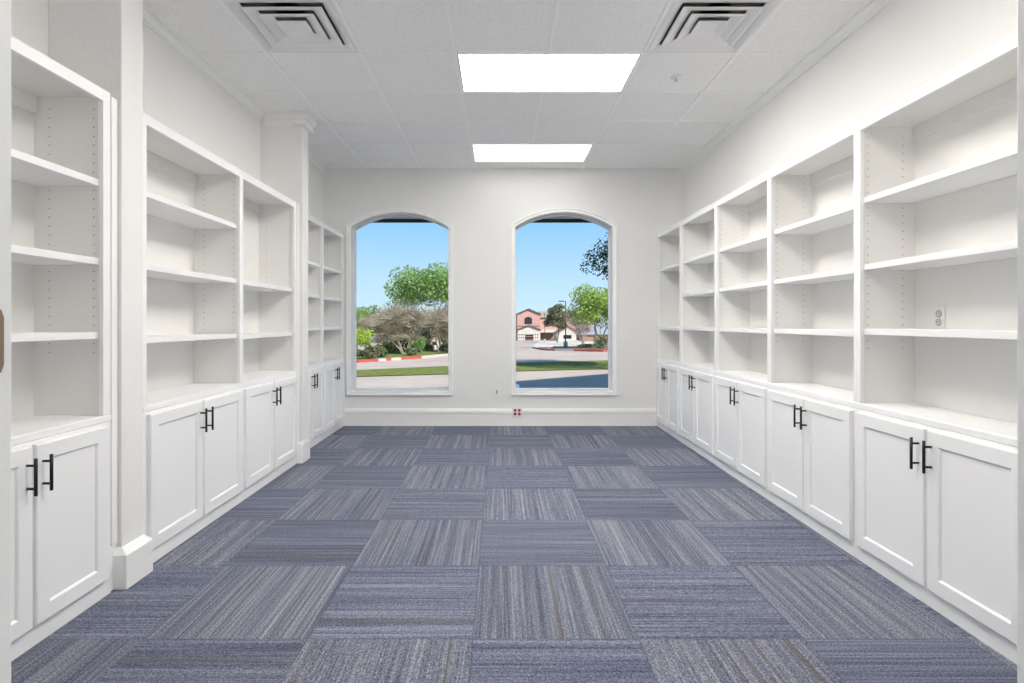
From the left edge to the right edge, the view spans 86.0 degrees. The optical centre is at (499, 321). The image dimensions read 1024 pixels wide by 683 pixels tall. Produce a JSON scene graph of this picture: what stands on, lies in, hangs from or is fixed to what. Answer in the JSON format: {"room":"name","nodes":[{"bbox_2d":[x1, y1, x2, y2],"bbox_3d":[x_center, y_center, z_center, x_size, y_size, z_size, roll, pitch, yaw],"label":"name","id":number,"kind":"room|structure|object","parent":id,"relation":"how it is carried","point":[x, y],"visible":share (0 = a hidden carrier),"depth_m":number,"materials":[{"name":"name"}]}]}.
{"room":"empty library room","nodes":[
{"label":"empty library room","id":0,"kind":"room"},
{"bbox_2d":[49,0,142,546],"bbox_3d":[-1.837,-0.283,2.504,0.325,2.917,0.148,0,0,0],"label":"column","id":1,"kind":"structure","parent":0,"point":[100,41],"depth_m":2.45,"materials":[{"name":"paint"}]},
{"bbox_2d":[113,534,152,589],"bbox_3d":[-1.677,1.086,2.501,0.077,0.178,0.185,0,0,0],"label":"baseboard","id":2,"kind":"structure","parent":1,"relation":"attached to","point":[133,561],"depth_m":2.45,"materials":[{"name":"paint"}]},
{"bbox_2d":[11,0,322,221],"bbox_3d":[-2.100,-0.325,3.390,0.200,3.000,6.060,0,0,0],"label":"wall","id":3,"kind":"structure","parent":0,"point":[177,94],"depth_m":3.54,"materials":[{"name":"paint"}]},
{"bbox_2d":[110,97,116,590],"bbox_3d":[-1.844,0.096,2.407,0.308,2.158,0.044,0,0,0],"label":"trim","id":4,"kind":"structure","parent":3,"relation":"attached to","point":[113,102],"depth_m":2.40,"materials":[{"name":"paint"}]},
{"bbox_2d":[143,5,263,120],"bbox_3d":[-1.980,-1.711,3.579,0.040,0.062,2.002,0,0,0],"label":"trim","id":5,"kind":"structure","parent":3,"relation":"attached to","point":[149,18],"depth_m":3.58,"materials":[{"name":"paint"}]},
{"bbox_2d":[264,111,316,132],"bbox_3d":[-1.775,-1.685,4.651,0.370,0.114,0.258,0,0,0],"label":"trim","id":6,"kind":"structure","parent":3,"relation":"attached to","point":[304,119],"depth_m":4.57,"materials":[{"name":"paint"}]},
{"bbox_2d":[296,204,298,462],"bbox_3d":[-1.835,0.096,4.569,0.326,2.158,0.021,0,0,0],"label":"trim","id":7,"kind":"structure","parent":3,"relation":"attached to","point":[297,205],"depth_m":4.56,"materials":[{"name":"paint"}]},
{"bbox_2d":[308,152,326,173],"bbox_3d":[-1.980,-1.711,5.471,0.040,0.062,1.498,0,0,0],"label":"trim","id":8,"kind":"structure","parent":3,"relation":"attached to","point":[311,158],"depth_m":5.92,"materials":[{"name":"paint"}]},
{"bbox_2d":[260,115,307,441],"bbox_3d":[-1.824,-0.283,4.651,0.352,2.917,0.142,0,0,0],"label":"column","id":9,"kind":"structure","parent":0,"point":[283,150],"depth_m":4.58,"materials":[{"name":"paint"}]},
{"bbox_2d":[297,438,309,462],"bbox_3d":[-1.663,1.086,4.648,0.050,0.178,0.179,0,0,0],"label":"baseboard","id":10,"kind":"structure","parent":9,"relation":"attached to","point":[303,448],"depth_m":4.58,"materials":[{"name":"paint"}]},
{"bbox_2d":[323,168,680,408],"bbox_3d":[0.028,-0.325,6.320,4.455,3.000,0.200,0,0,0],"label":"wall","id":11,"kind":"structure","parent":0,"point":[481,205],"depth_m":6.22,"materials":[{"name":"paint"}]},
{"bbox_2d":[346,208,452,394],"bbox_3d":[-1.135,-0.230,6.298,1.196,2.113,0.215,0,0,0],"label":"window","id":12,"kind":"structure","parent":11,"relation":"in","point":[349,225],"depth_m":6.20,"materials":[{"name":"paint"}]},
{"bbox_2d":[372,219,591,222],"bbox_3d":[4.000,-1.452,7.330,20.000,0.245,0.060,0,0,0],"label":"trim","id":13,"kind":"structure","parent":11,"relation":"attached to","point":[382,220],"depth_m":7.30,"materials":[{"name":"black"}]},
{"bbox_2d":[386,217,578,218],"bbox_3d":[4.000,-1.377,6.860,20.000,0.015,0.880,0,0,0],"label":"trim","id":14,"kind":"structure","parent":11,"relation":"attached to","point":[392,217],"depth_m":7.27,"materials":[{"name":"black"}]},
{"bbox_2d":[494,387,499,396],"bbox_3d":[-0.036,0.792,6.217,0.070,0.115,0.006,0,0,0],"label":"wall socket","id":15,"kind":"object","parent":11,"relation":"attached to","point":[496,389],"visible":1,"depth_m":6.21,"materials":[{"name":"plastic"}]},
{"bbox_2d":[344,409,656,425],"bbox_3d":[0.003,1.078,6.209,3.536,0.194,0.022,0,0,0],"label":"baseboard","id":16,"kind":"structure","parent":11,"relation":"attached to","point":[352,417],"depth_m":6.21,"materials":[{"name":"paint"}]},
{"bbox_2d":[512,407,521,416],"bbox_3d":[0.194,1.016,6.193,0.116,0.116,0.008,0,0,0],"label":"outlet","id":17,"kind":"object","parent":11,"relation":"attached to","point":[516,411],"visible":1,"depth_m":6.19,"materials":[{"name":"plastic"}]},
{"bbox_2d":[511,208,616,394],"bbox_3d":[0.723,-0.230,6.298,1.192,2.113,0.215,0,0,0],"label":"window","id":18,"kind":"structure","parent":11,"relation":"in","point":[613,225],"depth_m":6.20,"materials":[{"name":"paint"}]},
{"bbox_2d":[240,3,764,156],"bbox_3d":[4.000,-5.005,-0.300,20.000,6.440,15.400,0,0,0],"label":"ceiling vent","id":19,"kind":"structure","parent":0,"point":[241,4],"depth_m":3.16,"materials":[{"name":"white metal"}]},
{"bbox_2d":[143,0,871,167],"bbox_3d":[0.028,-1.752,3.360,4.055,0.020,5.720,0,0,0],"label":"ceiling","id":20,"kind":"structure","parent":0,"point":[204,25],"depth_m":3.88,"materials":[{"name":"tile"}]},
{"bbox_2d":[221,0,358,52],"bbox_3d":[-1.206,-1.761,3.245,0.596,0.062,0.596,0,0,0],"label":"ceiling vent","id":21,"kind":"object","parent":20,"relation":"in","point":[274,36],"visible":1,"depth_m":3.26,"materials":[{"name":"white metal"}]},
{"bbox_2d":[196,0,812,168],"bbox_3d":[0.028,-1.738,3.360,4.055,0.006,5.720,0,0,0],"label":"ceiling grid","id":22,"kind":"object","parent":20,"relation":"attached to","point":[446,2],"depth_m":4.15,"materials":[{"name":"metal"}]},
{"bbox_2d":[472,145,592,161],"bbox_3d":[0.319,-1.780,5.667,1.192,0.084,0.582,0,0,0],"label":"ceiling light","id":23,"kind":"object","parent":20,"relation":"attached to","point":[481,153],"visible":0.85,"depth_m":5.68,"materials":[{"name":"white plastic"}]},
{"bbox_2d":[457,54,640,91],"bbox_3d":[0.319,-1.780,3.851,1.192,0.084,0.582,0,0,0],"label":"ceiling light","id":24,"kind":"object","parent":20,"relation":"attached to","point":[479,72],"visible":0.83,"depth_m":3.84,"materials":[{"name":"translucent plastic diffuser"},{"name":"metal"}]},
{"bbox_2d":[670,74,681,81],"bbox_3d":[1.250,-1.727,3.900,0.084,0.030,0.084,0,0,0],"label":"sprinkler","id":25,"kind":"object","parent":20,"relation":"attached to","point":[676,77],"visible":1,"depth_m":3.89,"materials":[{"name":"white metal"}]},
{"bbox_2d":[645,0,783,52],"bbox_3d":[1.234,-1.761,3.245,0.596,0.062,0.596,0,0,0],"label":"ceiling vent","id":26,"kind":"object","parent":20,"relation":"in","point":[729,36],"visible":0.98,"depth_m":3.26,"materials":[{"name":"white metal"}]},
{"bbox_2d":[11,426,1016,682],"bbox_3d":[0.000,1.235,-0.290,4.600,0.120,13.420,0,0,0],"label":"floor","id":27,"kind":"structure","parent":0,"point":[389,554],"depth_m":2.43,"materials":[{"name":"carpet"}]},
{"bbox_2d":[11,422,110,661],"bbox_3d":[-1.817,0.803,1.972,0.364,0.743,0.823,0,0,0],"label":"base cabinet","id":28,"kind":"object","parent":27,"relation":"on","point":[60,484],"visible":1,"depth_m":2.08,"materials":[{"name":"paint"}]},
{"bbox_2d":[11,414,110,446],"bbox_3d":[-1.844,0.416,1.972,0.310,0.032,0.824,0,0,0],"label":"countertop","id":29,"kind":"structure","parent":28,"relation":"on","point":[36,427],"depth_m":2.16,"materials":[{"name":"paint"}]},
{"bbox_2d":[11,35,109,419],"bbox_3d":[-1.845,-0.297,1.972,0.307,1.394,0.823,0,0,0],"label":"bookcase","id":30,"kind":"object","parent":29,"relation":"on","point":[60,119],"visible":1,"depth_m":2.35,"materials":[{"name":"paint"}]},
{"bbox_2d":[143,388,242,562],"bbox_3d":[-1.817,0.803,3.098,0.364,0.743,0.994,0,0,0],"label":"base cabinet","id":31,"kind":"object","parent":27,"relation":"on","point":[193,450],"visible":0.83,"depth_m":2.97,"materials":[{"name":"paint"}]},
{"bbox_2d":[143,370,296,412],"bbox_3d":[-1.844,0.416,3.579,0.310,0.032,1.958,0,0,0],"label":"countertop","id":32,"kind":"structure","parent":31,"relation":"on","point":[159,399],"depth_m":3.26,"materials":[{"name":"paint"}]},
{"bbox_2d":[143,113,240,405],"bbox_3d":[-1.845,-0.297,3.098,0.307,1.394,0.994,0,0,0],"label":"bookcase","id":33,"kind":"object","parent":32,"relation":"on","point":[192,195],"visible":0.5,"depth_m":3.41,"materials":[{"name":"paint"}]},
{"bbox_2d":[241,170,295,382],"bbox_3d":[-1.845,-0.297,4.077,0.307,1.394,0.962,0,0,0],"label":"bookcase","id":34,"kind":"object","parent":32,"relation":"on","point":[268,217],"visible":0.62,"depth_m":4.53,"materials":[{"name":"paint"}]},
{"bbox_2d":[242,374,296,500],"bbox_3d":[-1.817,0.803,4.077,0.364,0.743,0.962,0,0,0],"label":"base cabinet","id":35,"kind":"object","parent":27,"relation":"on","point":[269,407],"visible":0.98,"depth_m":3.98,"materials":[{"name":"paint"}]},
{"bbox_2d":[308,365,323,447],"bbox_3d":[-1.855,0.803,5.114,0.288,0.743,0.736,0,0,0],"label":"base cabinet","id":36,"kind":"object","parent":27,"relation":"on","point":[316,374],"visible":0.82,"depth_m":5.22,"materials":[{"name":"paint"}]},
{"bbox_2d":[308,357,343,368],"bbox_3d":[-1.882,0.416,5.480,0.234,0.032,1.470,0,0,0],"label":"countertop","id":37,"kind":"structure","parent":36,"relation":"on","point":[326,360],"depth_m":5.56,"materials":[{"name":"paint"}]},
{"bbox_2d":[308,214,322,361],"bbox_3d":[-1.883,-0.297,5.114,0.231,1.394,0.738,0,0,0],"label":"bookcase","id":38,"kind":"object","parent":37,"relation":"on","point":[315,227],"visible":0.28,"depth_m":5.46,"materials":[{"name":"paint"}]},
{"bbox_2d":[323,223,343,361],"bbox_3d":[-1.883,-0.297,5.848,0.231,1.394,0.732,0,0,0],"label":"bookcase","id":39,"kind":"object","parent":37,"relation":"on","point":[333,240],"visible":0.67,"depth_m":6.18,"materials":[{"name":"paint"}]},
{"bbox_2d":[323,360,343,438],"bbox_3d":[-1.855,0.803,5.848,0.288,0.743,0.732,0,0,0],"label":"base cabinet","id":40,"kind":"object","parent":27,"relation":"on","point":[333,372],"visible":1,"depth_m":5.77,"materials":[{"name":"paint"}]},
{"bbox_2d":[656,360,679,440],"bbox_3d":[1.885,0.803,5.810,0.337,0.743,0.809,0,0,0],"label":"base cabinet","id":41,"kind":"object","parent":27,"relation":"on","point":[667,374],"visible":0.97,"depth_m":5.75,"materials":[{"name":"paint"}]},
{"bbox_2d":[679,366,714,463],"bbox_3d":[1.885,0.803,4.963,0.337,0.743,0.884,0,0,0],"label":"base cabinet","id":42,"kind":"object","parent":27,"relation":"on","point":[696,387],"visible":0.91,"depth_m":4.89,"materials":[{"name":"paint"}]},
{"bbox_2d":[714,374,768,499],"bbox_3d":[1.885,0.803,4.070,0.337,0.743,0.899,0,0,0],"label":"base cabinet","id":43,"kind":"object","parent":27,"relation":"on","point":[740,407],"visible":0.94,"depth_m":3.99,"materials":[{"name":"paint"}]},
{"bbox_2d":[768,388,856,557],"bbox_3d":[1.885,0.803,3.175,0.337,0.743,0.889,0,0,0],"label":"base cabinet","id":44,"kind":"object","parent":27,"relation":"on","point":[812,441],"visible":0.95,"depth_m":3.08,"materials":[{"name":"paint"}]},
{"bbox_2d":[856,409,1016,663],"bbox_3d":[1.885,0.803,2.265,0.337,0.743,0.929,0,0,0],"label":"base cabinet","id":45,"kind":"object","parent":27,"relation":"on","point":[936,509],"visible":0.98,"depth_m":2.18,"materials":[{"name":"paint"}]},
{"bbox_2d":[656,357,1016,447],"bbox_3d":[1.913,0.416,4.008,0.283,0.032,4.415,0,0,0],"label":"countertop","id":46,"kind":"structure","parent":45,"relation":"on","point":[1004,432],"depth_m":2.52,"materials":[{"name":"paint"}]},
{"bbox_2d":[657,221,679,361],"bbox_3d":[1.914,-0.297,5.810,0.280,1.394,0.809,0,0,0],"label":"bookcase","id":47,"kind":"object","parent":46,"relation":"on","point":[668,240],"visible":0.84,"depth_m":6.17,"materials":[{"name":"paint"}]},
{"bbox_2d":[680,201,715,369],"bbox_3d":[1.914,-0.297,4.963,0.280,1.394,0.884,0,0,0],"label":"bookcase","id":48,"kind":"object","parent":46,"relation":"on","point":[697,230],"visible":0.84,"depth_m":5.39,"materials":[{"name":"paint"}]},
{"bbox_2d":[716,172,768,381],"bbox_3d":[1.914,-0.297,4.070,0.280,1.394,0.899,0,0,0],"label":"bookcase","id":49,"kind":"object","parent":46,"relation":"on","point":[742,215],"visible":0.52,"depth_m":4.50,"materials":[{"name":"paint"}]},
{"bbox_2d":[769,123,856,401],"bbox_3d":[1.914,-0.297,3.175,0.280,1.394,0.889,0,0,0],"label":"bookcase","id":50,"kind":"object","parent":46,"relation":"on","point":[813,194],"visible":0.59,"depth_m":3.48,"materials":[{"name":"paint"}]},
{"bbox_2d":[857,33,1016,422],"bbox_3d":[1.914,-0.297,2.265,0.280,1.394,0.929,0,0,0],"label":"bookcase","id":51,"kind":"object","parent":46,"relation":"on","point":[937,164],"visible":1,"depth_m":2.48,"materials":[{"name":"paint"}]},
{"bbox_2d":[933,306,944,328],"bbox_3d":[2.044,-0.019,2.558,0.008,0.114,0.070,0,0,0],"label":"wall socket","id":52,"kind":"object","parent":51,"relation":"attached to","point":[938,311],"visible":0.93,"depth_m":2.55,"materials":[{"name":"paint"}]},
{"bbox_2d":[936,310,941,316],"bbox_3d":[2.042,-0.038,2.558,0.004,0.034,0.034,0,0,0],"label":"receptacle","id":53,"kind":"object","parent":52,"relation":"attached to","point":[938,312],"depth_m":2.55,"materials":[{"name":"white plastic"}]},
{"bbox_2d":[936,319,941,325],"bbox_3d":[2.042,0.001,2.558,0.004,0.034,0.034,0,0,0],"label":"receptacle","id":54,"kind":"object","parent":52,"relation":"attached to","point":[938,321],"depth_m":2.55,"materials":[{"name":"white plastic"}]},
{"bbox_2d":[681,0,1016,219],"bbox_3d":[2.155,-0.325,3.390,0.200,3.000,6.060,0,0,0],"label":"wall","id":55,"kind":"structure","parent":0,"point":[906,45],"depth_m":3.17,"materials":[{"name":"paint"}]},
{"bbox_2d":[678,0,892,173],"bbox_3d":[2.035,-1.711,3.360,0.040,0.062,5.720,0,0,0],"label":"trim","id":56,"kind":"structure","parent":55,"relation":"attached to","point":[871,9],"depth_m":3.73,"materials":[{"name":"paint"}]},
{"bbox_3d":[0.027,-0.325,0.430,4.455,3.000,0.140,0,0,0],"label":"wall","id":57,"kind":"structure","parent":0,"visible":0},
{"bbox_2d":[0,0,1023,682],"bbox_3d":[0.013,0.125,0.432,1.084,2.100,0.164,0,0,0],"label":"door frame","id":58,"kind":"structure","parent":57,"relation":"in","point":[5,5],"depth_m":0.49,"materials":[{"name":"paint"}]},
{"label":"outside","id":59,"kind":"structure","parent":0,"visible":0},
{"bbox_3d":[29.250,6.656,214.500,61.500,4.617,171.000,0,0,0],"label":"yard","id":60,"kind":"structure","parent":59,"visible":0},
{"bbox_2d":[516,308,588,339],"bbox_3d":[12.686,0.652,135.325,17.725,7.737,14.350,0,0,0],"label":"house","id":61,"kind":"structure","parent":60,"relation":"on","point":[529,323],"depth_m":130.01,"materials":[{"name":"pink brick"}]},
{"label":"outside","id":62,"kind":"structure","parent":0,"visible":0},
{"bbox_2d":[356,352,445,359],"bbox_3d":[-15.800,2.049,25.500,28.400,0.788,17.000,0,0,0],"label":"verge","id":63,"kind":"structure","parent":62,"point":[396,354],"depth_m":27.12,"materials":[{"name":"green plant"}]},
{"bbox_2d":[356,326,375,349],"bbox_3d":[-6.656,0.945,26.109,1.556,1.485,1.902,0,0,0],"label":"young tree","id":64,"kind":"object","parent":63,"relation":"on","point":[361,339],"visible":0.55,"depth_m":25.85,"materials":[{"name":"green plant"}]},
{"bbox_2d":[356,349,377,358],"bbox_3d":[-6.069,1.437,24.659,1.233,0.455,0.827,0,0,0],"label":"shrub","id":65,"kind":"object","parent":63,"relation":"on","point":[366,353],"visible":0.97,"depth_m":24.52,"materials":[{"name":"green plant"}]},
{"bbox_2d":[365,344,385,355],"bbox_3d":[-6.184,1.353,27.001,1.130,0.622,0.949,0,0,0],"label":"shrub","id":66,"kind":"object","parent":63,"relation":"on","point":[370,348],"visible":0.52,"depth_m":26.73,"materials":[{"name":"green plant"}]},
{"bbox_2d":[356,310,400,346],"bbox_3d":[-7.285,0.504,31.709,3.657,2.804,3.222,0,0,-18],"label":"bare tree","id":67,"kind":"object","parent":63,"relation":"on","point":[359,324],"visible":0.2,"depth_m":31.25,"materials":[{"name":"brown plant"}]},
{"bbox_2d":[373,349,387,356],"bbox_3d":[-5.607,1.452,25.835,0.730,0.423,0.892,0,0,0],"label":"shrub","id":68,"kind":"object","parent":63,"relation":"on","point":[380,352],"visible":0.96,"depth_m":25.60,"materials":[{"name":"green plant"}]},
{"bbox_2d":[383,343,396,353],"bbox_3d":[-5.832,1.394,28.793,0.906,0.544,0.972,0,0,0],"label":"shrub","id":69,"kind":"object","parent":63,"relation":"on","point":[389,347],"visible":0.86,"depth_m":28.62,"materials":[{"name":"green plant"}]},
{"bbox_2d":[362,299,433,353],"bbox_3d":[-5.074,0.204,27.918,3.910,2.952,2.886,0,0,-4],"label":"bare tree","id":70,"kind":"object","parent":63,"relation":"on","point":[389,320],"visible":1,"depth_m":27.78,"materials":[{"name":"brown plant"}]},
{"bbox_2d":[389,333,407,351],"bbox_3d":[-5.538,1.068,30.099,1.248,1.184,0.771,0,0,0],"label":"shrub","id":71,"kind":"object","parent":63,"relation":"on","point":[405,340],"visible":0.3,"depth_m":30.07,"materials":[{"name":"green plant"}]},
{"bbox_2d":[404,347,416,354],"bbox_3d":[-4.470,1.474,27.316,0.616,0.419,0.783,0,0,-34],"label":"shrub","id":72,"kind":"object","parent":63,"relation":"on","point":[409,351],"visible":1,"depth_m":27.12,"materials":[{"name":"green plant"}]},
{"bbox_2d":[409,336,425,352],"bbox_3d":[-4.400,1.204,29.630,0.911,0.912,0.932,0,0,0],"label":"shrub","id":73,"kind":"object","parent":63,"relation":"on","point":[415,344],"visible":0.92,"depth_m":29.55,"materials":[{"name":"green plant"}]},
{"bbox_2d":[423,343,434,351],"bbox_3d":[-4.232,1.495,31.441,1.001,0.737,0.889,0,0,0],"label":"shrub","id":74,"kind":"object","parent":63,"relation":"on","point":[429,348],"visible":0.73,"depth_m":31.28,"materials":[{"name":"green plant"}]},
{"bbox_2d":[418,299,447,351],"bbox_3d":[-3.050,0.233,31.113,3.843,3.117,4.230,0,0,-7],"label":"bare tree","id":75,"kind":"object","parent":63,"relation":"on","point":[439,318],"visible":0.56,"depth_m":30.54,"materials":[{"name":"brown plant"}]},
{"bbox_2d":[421,353,447,358],"bbox_3d":[-2.613,1.620,27.289,0.229,0.110,4.686,0,0,26],"label":"kerb","id":76,"kind":"object","parent":63,"relation":"on","point":[446,354],"visible":0.43,"depth_m":26.08,"materials":[{"name":"concrete"}]},
{"bbox_2d":[438,343,447,352],"bbox_3d":[-2.779,1.362,28.993,1.086,0.607,0.738,0,0,-28],"label":"shrub","id":77,"kind":"object","parent":63,"relation":"on","point":[443,347],"visible":0.6,"depth_m":28.75,"materials":[{"name":"green plant"}]},
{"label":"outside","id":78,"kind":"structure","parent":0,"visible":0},
{"bbox_2d":[536,341,607,348],"bbox_3d":[31.500,3.092,82.500,57.000,2.511,93.000,0,0,0],"label":"forecourt","id":79,"kind":"structure","parent":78,"point":[541,344],"depth_m":71.12,"materials":[{"name":"white concrete"}]},
{"bbox_2d":[543,303,569,342],"bbox_3d":[8.288,0.165,80.030,4.252,5.771,4.681,0,0,0],"label":"leafy tree","id":80,"kind":"object","parent":79,"relation":"on","point":[555,316],"visible":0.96,"depth_m":78.86,"materials":[{"name":"green plant"}]},
{"bbox_2d":[553,325,578,340],"bbox_3d":[14.723,2.399,121.325,5.444,3.304,7.350,0,0,0],"label":"garage","id":81,"kind":"structure","parent":79,"relation":"on","point":[570,336],"depth_m":118.00,"materials":[{"name":"white stone"}]},
{"bbox_2d":[562,303,605,343],"bbox_3d":[9.265,0.133,61.898,5.009,4.812,5.879,0,0,-21],"label":"bare tree","id":82,"kind":"object","parent":79,"relation":"on","point":[584,327],"visible":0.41,"depth_m":61.61,"materials":[{"name":"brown plant"}]},
{"bbox_2d":[575,326,607,340],"bbox_3d":[21.282,2.250,110.000,11.499,2.955,9.000,0,0,0],"label":"house","id":83,"kind":"structure","parent":79,"relation":"on","point":[591,335],"depth_m":106.04,"materials":[{"name":"stone"}]},
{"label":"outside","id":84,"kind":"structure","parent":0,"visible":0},
{"bbox_2d":[356,360,607,375],"bbox_3d":[2.500,1.663,21.100,23.000,0.001,11.800,0,0,0],"label":"grass strip","id":85,"kind":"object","parent":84,"point":[600,364],"visible":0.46,"depth_m":19.63,"materials":[{"name":"green plant"}]},
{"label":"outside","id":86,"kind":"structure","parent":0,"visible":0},
{"bbox_2d":[516,340,540,348],"bbox_3d":[4.050,3.123,84.000,11.100,2.430,90.000,0,0,0],"label":"driveway","id":87,"kind":"structure","parent":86,"point":[520,344],"depth_m":70.31,"materials":[{"name":"concrete"}]},
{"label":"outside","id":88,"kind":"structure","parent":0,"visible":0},
{"bbox_2d":[550,346,607,349],"bbox_3d":[11.500,1.968,41.950,17.000,0.543,20.100,0,0,0],"label":"mulch bed","id":89,"kind":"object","parent":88,"point":[553,347],"visible":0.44,"depth_m":39.26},
{"bbox_2d":[559,301,567,346],"bbox_3d":[5.182,0.154,45.000,0.730,3.791,0.332,0,0,0],"label":"lamp post","id":90,"kind":"object","parent":89,"relation":"on","point":[565,341],"visible":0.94,"depth_m":44.95,"materials":[{"name":"metal"}]},
{"bbox_2d":[555,349,572,350],"bbox_3d":[3.950,1.712,33.400,1.414,0.140,0.180,0,0,45],"label":"kerb","id":91,"kind":"object","parent":89,"relation":"on","point":[555,349],"visible":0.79,"depth_m":33.34,"materials":[{"name":"concrete"}]},
{"bbox_2d":[576,343,593,347],"bbox_3d":[6.427,1.774,40.996,1.592,0.375,0.806,0,0,0],"label":"shrub","id":92,"kind":"object","parent":89,"relation":"on","point":[590,344],"visible":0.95,"depth_m":40.80,"materials":[{"name":"green plant"}]},
{"bbox_2d":[566,283,607,339],"bbox_3d":[7.388,-0.437,40.100,5.298,4.810,5.660,0,0,0],"label":"leafy tree","id":93,"kind":"object","parent":89,"relation":"on","point":[593,302],"visible":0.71,"depth_m":38.87,"materials":[{"name":"green plant"}]},
{"bbox_2d":[573,349,607,351],"bbox_3d":[8.295,1.696,32.711,7.701,0.174,1.534,0,0,-8],"label":"kerb","id":94,"kind":"object","parent":89,"relation":"on","point":[573,349],"visible":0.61,"depth_m":32.05,"materials":[{"name":"red paint"}]},
{"bbox_2d":[592,334,607,348],"bbox_3d":[6.848,1.320,36.574,1.464,1.036,0.875,0,0,0],"label":"shrub","id":95,"kind":"object","parent":89,"relation":"on","point":[599,342],"visible":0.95,"depth_m":36.45,"materials":[{"name":"green plant"}]},
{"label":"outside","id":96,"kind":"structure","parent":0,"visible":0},
{"bbox_2d":[356,349,607,369],"bbox_3d":[1.353,1.810,31.324,37.776,0.270,18.060,0,0,-25],"label":"road","id":97,"kind":"structure","parent":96,"point":[522,355],"depth_m":24.52,"materials":[{"name":"concrete"}]},
{"bbox_2d":[356,359,377,362],"bbox_3d":[-7.086,1.620,21.465,0.257,0.110,5.346,0,0,45],"label":"kerb","id":98,"kind":"object","parent":97,"relation":"on","point":[362,360],"visible":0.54,"depth_m":22.91,"materials":[{"name":"red paint"}]},
{"bbox_2d":[401,356,420,359],"bbox_3d":[-4.049,1.620,24.758,0.180,0.110,1.165,0,0,41],"label":"kerb","id":99,"kind":"object","parent":97,"relation":"on","point":[411,357],"visible":1,"depth_m":24.72,"materials":[{"name":"red paint"}]},
{"bbox_2d":[532,347,548,350],"bbox_3d":[2.687,1.825,37.589,0.357,0.294,6.843,0,0,-5],"label":"kerb","id":100,"kind":"object","parent":97,"relation":"on","point":[532,347],"visible":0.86,"depth_m":36.03,"materials":[{"name":"red paint"}]},
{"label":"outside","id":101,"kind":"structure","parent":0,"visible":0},
{"bbox_2d":[356,369,607,387],"bbox_3d":[5.000,1.700,18.710,70.000,0.027,24.580,0,0,0],"label":"driveway","id":102,"kind":"structure","parent":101,"point":[575,378],"depth_m":15.83,"materials":[{"name":"concrete"}]},
{"bbox_2d":[580,233,607,279],"bbox_3d":[4.988,-0.829,18.069,4.424,5.044,4.349,0,0,-41],"label":"leafy tree","id":103,"kind":"object","parent":102,"relation":"on","point":[602,254],"visible":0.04,"depth_m":18.47,"materials":[{"name":"green plant"}]},
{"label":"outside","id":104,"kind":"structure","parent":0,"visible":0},
{"bbox_2d":[356,340,417,348],"bbox_3d":[-30.800,3.578,87.000,58.400,2.230,106.000,0,0,0],"label":"parking lot","id":105,"kind":"structure","parent":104,"point":[373,343],"depth_m":97.80,"materials":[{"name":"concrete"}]},
{"bbox_2d":[356,305,380,347],"bbox_3d":[-17.143,0.832,67.953,5.870,6.061,5.989,0,0,-40],"label":"leafy tree","id":106,"kind":"object","parent":105,"relation":"on","point":[363,311],"visible":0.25,"depth_m":66.92,"materials":[{"name":"green plant"}]},
{"bbox_2d":[390,325,432,347],"bbox_3d":[-8.080,1.690,50.703,4.026,3.906,3.222,0,0,0],"label":"leafy tree","id":107,"kind":"object","parent":105,"relation":"on","point":[428,338],"visible":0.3,"depth_m":49.78,"materials":[{"name":"green plant"}]},
{"bbox_2d":[384,261,447,344],"bbox_3d":[-8.332,-1.626,64.560,10.145,10.891,10.624,0,0,40],"label":"leafy tree","id":108,"kind":"object","parent":105,"relation":"on","point":[430,281],"visible":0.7,"depth_m":62.71,"materials":[{"name":"green plant"}]},
{"bbox_2d":[427,329,442,349],"bbox_3d":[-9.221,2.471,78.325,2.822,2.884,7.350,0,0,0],"label":"house","id":109,"kind":"structure","parent":105,"relation":"on","point":[433,342],"depth_m":75.01,"materials":[{"name":"white stone"}]},
{"bbox_2d":[437,326,447,343],"bbox_3d":[-4.439,1.495,45.810,3.623,4.177,3.129,0,0,0],"label":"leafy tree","id":110,"kind":"object","parent":105,"relation":"on","point":[444,341],"visible":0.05,"depth_m":45.21,"materials":[{"name":"green plant"}]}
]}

